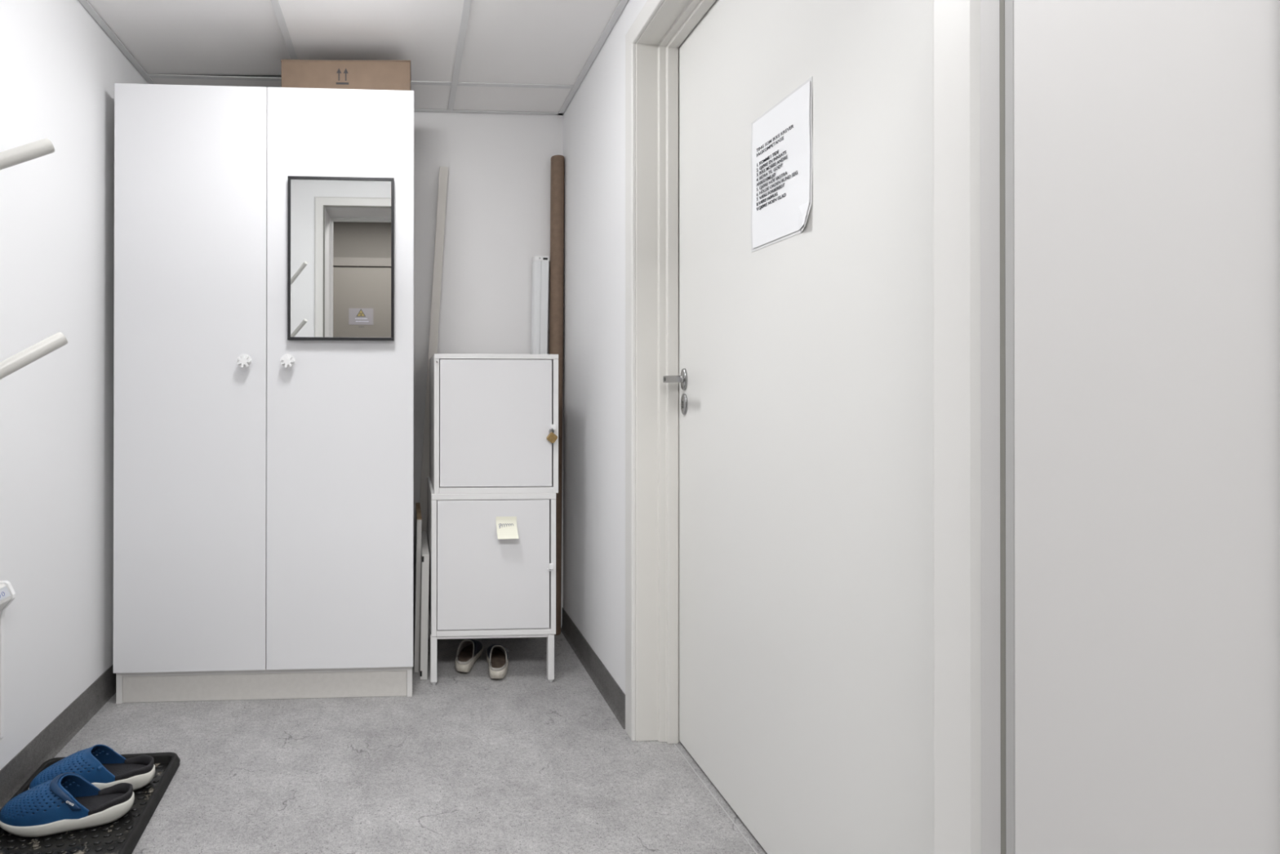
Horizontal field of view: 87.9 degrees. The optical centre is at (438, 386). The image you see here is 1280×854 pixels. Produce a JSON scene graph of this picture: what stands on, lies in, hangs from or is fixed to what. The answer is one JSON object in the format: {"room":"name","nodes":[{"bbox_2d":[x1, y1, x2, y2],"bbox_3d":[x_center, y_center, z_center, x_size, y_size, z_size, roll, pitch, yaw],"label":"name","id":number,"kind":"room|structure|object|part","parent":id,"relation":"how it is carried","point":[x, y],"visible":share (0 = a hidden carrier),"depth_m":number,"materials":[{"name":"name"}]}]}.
{"room":"entrance hallway","nodes":[
{"label":"entrance hallway","id":0,"kind":"room"},
{"bbox_2d":[0,0,148,769],"bbox_3d":[-1.154,-0.246,1.618,0.100,2.620,2.149,0,0,-3],"label":"wall","id":1,"kind":"structure","parent":0,"point":[60,69],"depth_m":1.83,"materials":[{"name":"white paint"}]},
{"bbox_2d":[0,580,15,739],"bbox_3d":[-1.053,0.667,1.246,0.064,0.386,0.600,0,0,-3],"label":"heater","id":2,"kind":"object","parent":1,"relation":"attached to","point":[7,594],"visible":1,"depth_m":1.53,"materials":[{"name":"white metal"}]},
{"bbox_2d":[0,663,115,809],"bbox_3d":[-1.099,1.015,1.618,0.012,0.098,2.149,0,0,-3],"label":"baseboard","id":3,"kind":"structure","parent":1,"relation":"attached to","point":[56,735],"depth_m":1.84,"materials":[{"name":"plastic"}]},
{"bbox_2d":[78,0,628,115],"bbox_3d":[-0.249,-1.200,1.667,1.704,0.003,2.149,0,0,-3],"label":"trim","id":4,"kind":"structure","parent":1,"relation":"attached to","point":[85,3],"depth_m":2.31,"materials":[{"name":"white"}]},
{"bbox_2d":[86,0,620,112],"bbox_3d":[-0.249,-1.217,1.667,1.702,0.028,2.141,0,0,-3],"label":"ceiling","id":5,"kind":"structure","parent":0,"point":[513,42],"depth_m":2.19,"materials":[{"name":"white tile"}]},
{"bbox_2d":[140,0,579,110],"bbox_3d":[-0.249,-1.214,1.667,1.710,0.030,2.149,0,0,-3],"label":"trim","id":6,"kind":"structure","parent":5,"relation":"attached to","point":[275,3],"depth_m":2.44,"materials":[{"name":"white metal"}]},
{"bbox_2d":[53,631,767,853],"bbox_3d":[-0.144,1.088,0.835,4.400,0.050,4.009,0,0,-3],"label":"floor","id":7,"kind":"structure","parent":0,"point":[522,762],"depth_m":1.74,"materials":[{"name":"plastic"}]},
{"bbox_2d":[0,138,67,379],"bbox_3d":[-0.675,0.190,0.816,0.344,1.743,0.344,0,0,-3],"label":"coat stand","id":8,"kind":"object","parent":7,"relation":"on","point":[23,153],"visible":1,"depth_m":0.91,"materials":[{"name":"white plastic"}]},
{"bbox_2d":[0,751,180,853],"bbox_3d":[-0.885,1.050,1.436,0.374,0.027,0.712,0,0,-5],"label":"doormat","id":9,"kind":"object","parent":7,"relation":"on","point":[122,835],"visible":0.36,"depth_m":1.50,"materials":[{"name":"black plastic"}]},
{"bbox_2d":[0,772,134,836],"bbox_3d":[-0.906,1.003,1.536,0.303,0.108,0.114,0,0,-11],"label":"clog","id":10,"kind":"object","parent":9,"relation":"on","point":[68,802],"visible":1,"depth_m":1.50,"materials":[{"name":"blue plastic"}]},
{"bbox_2d":[88,782,133,815],"bbox_3d":[-0.804,1.013,1.555,0.089,0.030,0.085,0,0,-11],"label":"heels","id":11,"kind":"object","parent":10,"relation":"on","point":[117,799],"depth_m":1.55,"materials":[{"name":"black plastic"}]},
{"bbox_2d":[28,744,155,790],"bbox_3d":[-0.908,1.008,1.670,0.303,0.099,0.114,0,0,-8],"label":"clog","id":12,"kind":"object","parent":9,"relation":"on","point":[100,765],"visible":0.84,"depth_m":1.65,"materials":[{"name":"blue plastic"}]},
{"bbox_2d":[115,754,154,781],"bbox_3d":[-0.806,1.013,1.685,0.089,0.030,0.085,0,0,-8],"label":"heels","id":13,"kind":"object","parent":12,"relation":"on","point":[141,767],"depth_m":1.68,"materials":[{"name":"black plastic"}]},
{"bbox_2d":[113,83,413,703],"bbox_3d":[-0.598,0.028,2.408,0.999,2.078,0.620,0,0,-3],"label":"wardrobe","id":14,"kind":"object","parent":7,"relation":"on","point":[263,479],"visible":1,"depth_m":2.13,"materials":[{"name":"white"}]},
{"bbox_3d":[-0.833,-0.029,2.126,0.502,1.968,0.018,0,0,-3],"label":"door","id":15,"kind":"part","parent":14,"relation":"part of","materials":[{"name":"white wood"}]},
{"bbox_2d":[236,354,251,368],"bbox_3d":[-0.646,-0.085,2.099,0.045,0.045,0.009,0,0,-3],"label":"knob","id":16,"kind":"object","parent":14,"relation":"on","point":[244,361],"depth_m":2.10,"materials":[{"name":"white plastic"}]},
{"bbox_2d":[280,354,294,368],"bbox_3d":[-0.504,-0.085,2.107,0.045,0.045,0.009,0,0,-3],"label":"knob","id":17,"kind":"object","parent":14,"relation":"on","point":[287,361],"depth_m":2.10,"materials":[{"name":"white plastic"}]},
{"bbox_3d":[-0.332,-0.028,2.152,0.495,1.968,0.018,0,0,-3],"label":"door","id":18,"kind":"part","parent":14,"relation":"part of","materials":[{"name":"white wood"}]},
{"bbox_2d":[287,176,394,341],"bbox_3d":[-0.328,-0.431,2.133,0.356,0.550,0.021,0,0,-3],"label":"wall mirror","id":19,"kind":"object","parent":14,"relation":"attached to","point":[340,230],"visible":1,"depth_m":2.12,"materials":[{"name":"black mirror"}]},
{"bbox_2d":[280,59,411,90],"bbox_3d":[-0.327,-1.076,2.349,0.451,0.132,0.302,0,0,-2],"label":"cardboard box","id":20,"kind":"object","parent":14,"relation":"on","point":[391,75],"visible":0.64,"depth_m":2.20,"materials":[{"name":"brown cardboard"}]},
{"bbox_2d":[336,68,348,84],"bbox_3d":[-0.334,-1.081,2.199,0.044,0.057,0.001,0,0,-2],"label":"print","id":21,"kind":"object","parent":20,"relation":"attached to","point":[342,74],"depth_m":2.20,"materials":[{"name":"grey"}]},
{"bbox_2d":[413,502,422,671],"bbox_3d":[-0.085,0.781,2.524,0.019,0.572,0.336,1,0,-3],"label":"shelf board","id":22,"kind":"object","parent":7,"relation":"on","point":[418,512],"visible":1,"depth_m":2.36,"materials":[{"name":"white wood"}]},
{"bbox_2d":[413,166,448,622],"bbox_3d":[-0.036,0.058,2.734,0.155,2.021,0.018,0,0,-3],"label":"batten","id":23,"kind":"object","parent":7,"relation":"on","point":[443,171],"visible":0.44,"depth_m":2.73,"materials":[{"name":"white wood"}]},
{"bbox_2d":[455,639,483,672],"bbox_3d":[0.113,1.028,2.447,0.087,0.078,0.241,0,0,16],"label":"shoe","id":24,"kind":"object","parent":7,"relation":"on","point":[469,651],"visible":1,"depth_m":2.44,"materials":[{"name":"beige leather"}]},
{"bbox_2d":[418,476,555,684],"bbox_3d":[0.169,0.726,2.478,0.489,0.683,0.452,0,0,-3],"label":"base cabinet","id":25,"kind":"object","parent":7,"relation":"on","point":[482,584],"depth_m":2.26,"materials":[{"name":"white metal"}]},
{"bbox_3d":[-0.060,0.840,2.490,0.027,0.454,0.386,1,0,-3],"label":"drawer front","id":26,"kind":"part","parent":25,"relation":"part of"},
{"bbox_3d":[-0.038,0.976,2.676,0.024,0.164,0.026,0,0,-3],"label":"leg","id":27,"kind":"part","parent":25,"relation":"part of","materials":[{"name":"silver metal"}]},
{"bbox_3d":[-0.017,0.975,2.266,0.024,0.164,0.026,0,0,-3],"label":"leg","id":28,"kind":"part","parent":25,"relation":"part of","materials":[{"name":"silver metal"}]},
{"bbox_3d":[0.198,0.638,2.270,0.405,0.462,0.016,0,0,-3],"label":"door","id":29,"kind":"part","parent":25,"relation":"part of","materials":[{"name":"white"}]},
{"bbox_2d":[429,353,558,493],"bbox_3d":[0.198,0.134,2.481,0.449,0.500,0.452,0,0,-3],"label":"upper cabinet","id":30,"kind":"object","parent":25,"relation":"on","point":[491,416],"visible":1,"depth_m":2.26,"materials":[{"name":"white metal"}]},
{"bbox_2d":[546,427,557,443],"bbox_3d":[0.408,0.176,2.264,0.038,0.054,0.011,0,0,-3],"label":"padlock","id":31,"kind":"object","parent":30,"relation":"hanging from","point":[552,437],"visible":1,"depth_m":2.26,"materials":[{"name":"gold metal"}]},
{"bbox_2d":[495,516,519,538],"bbox_3d":[0.245,0.502,2.245,0.076,0.072,0.036,0,0,-3],"label":"sticky note","id":32,"kind":"object","parent":25,"relation":"attached to","point":[506,526],"visible":1,"depth_m":2.25,"materials":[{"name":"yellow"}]},
{"bbox_3d":[0.406,0.975,2.288,0.024,0.164,0.026,0,0,-3],"label":"leg","id":33,"kind":"part","parent":25,"relation":"part of","materials":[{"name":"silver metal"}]},
{"bbox_2d":[485,644,508,678],"bbox_3d":[0.225,1.028,2.395,0.087,0.078,0.241,0,0,4],"label":"shoe","id":34,"kind":"object","parent":7,"relation":"on","point":[496,655],"visible":1,"depth_m":2.39,"materials":[{"name":"beige rubber"}]},
{"bbox_2d":[530,256,549,354],"bbox_3d":[0.431,0.246,2.744,0.068,1.620,0.044,1,0,-3],"label":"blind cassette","id":35,"kind":"object","parent":7,"relation":"on","point":[540,285],"visible":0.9,"depth_m":2.73,"materials":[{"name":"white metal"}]},
{"bbox_2d":[549,155,564,635],"bbox_3d":[0.511,0.035,2.745,0.058,2.066,0.058,0,0,-3],"label":"cardboard tube","id":36,"kind":"object","parent":7,"relation":"on","point":[557,189],"visible":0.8,"depth_m":2.72,"materials":[{"name":"brown cardboard"}]},
{"bbox_2d":[413,111,563,627],"bbox_3d":[-0.278,-0.242,2.789,1.970,2.620,0.100,0,0,-3],"label":"wall","id":37,"kind":"structure","parent":0,"point":[497,217],"depth_m":2.76,"materials":[{"name":"white paint"}]},
{"bbox_2d":[562,0,647,693],"bbox_3d":[0.684,-0.244,1.712,0.160,2.620,2.149,0,0,-3],"label":"wall","id":38,"kind":"structure","parent":0,"point":[593,442],"depth_m":2.27,"materials":[{"name":"white paint"}]},
{"bbox_2d":[560,607,625,728],"bbox_3d":[0.596,1.017,1.704,0.012,0.098,2.149,0,0,-3],"label":"baseboard","id":39,"kind":"structure","parent":38,"relation":"attached to","point":[611,692],"depth_m":2.28,"materials":[{"name":"plastic"}]},
{"bbox_2d":[673,743,757,853],"bbox_3d":[0.730,1.065,1.364,0.003,0.001,1.041,0,0,-3],"label":"trim","id":40,"kind":"structure","parent":38,"relation":"attached to","point":[673,744],"depth_m":1.62,"materials":[{"name":"grey"}]},
{"bbox_2d":[625,0,981,853],"bbox_3d":[0.701,-0.019,1.365,0.180,2.168,1.218,0,0,-3],"label":"door","id":41,"kind":"structure","parent":38,"relation":"in","point":[803,410],"depth_m":1.26,"materials":[{"name":"white paint"}]},
{"bbox_3d":[0.691,-0.021,1.800,0.056,0.021,0.119,0,0,-3],"label":"handle","id":42,"kind":"part","parent":41,"relation":"part of","materials":[{"name":"silver metal"}]},
{"bbox_3d":[0.707,0.001,1.365,0.168,2.128,1.137,0,0,-3],"label":"frame","id":43,"kind":"part","parent":41,"relation":"part of","materials":[{"name":"white paint"}]},
{"bbox_3d":[0.720,0.052,1.851,0.006,0.062,0.033,0,0,-3],"label":"keyhole plate","id":44,"kind":"part","parent":41,"relation":"part of","materials":[{"name":"silver metal"}]},
{"bbox_2d":[751,76,812,252],"bbox_3d":[0.741,-0.471,1.382,0.013,0.306,0.224,0,0,-3],"label":"paper notice","id":45,"kind":"object","parent":41,"relation":"attached to","point":[781,137],"visible":1,"depth_m":1.37,"materials":[{"name":"white paper"}]},
{"bbox_2d":[980,0,1000,853],"bbox_3d":[0.652,-0.062,0.694,0.006,2.250,0.118,0,0,-3],"label":"trim","id":46,"kind":"structure","parent":38,"relation":"attached to","point":[989,9],"depth_m":0.74,"materials":[{"name":"grey paint"}]},
{"bbox_3d":[-0.125,-0.248,0.490,4.400,2.620,0.210,0,0,-3],"label":"wall","id":47,"kind":"structure","parent":0,"visible":0},
{"bbox_2d":[999,0,1279,853],"bbox_3d":[0.046,-0.020,0.493,1.198,2.165,0.260,0,0,-3],"label":"door","id":48,"kind":"structure","parent":47,"relation":"in","point":[1140,140],"depth_m":0.53,"materials":[{"name":"grey paint"}]}
]}

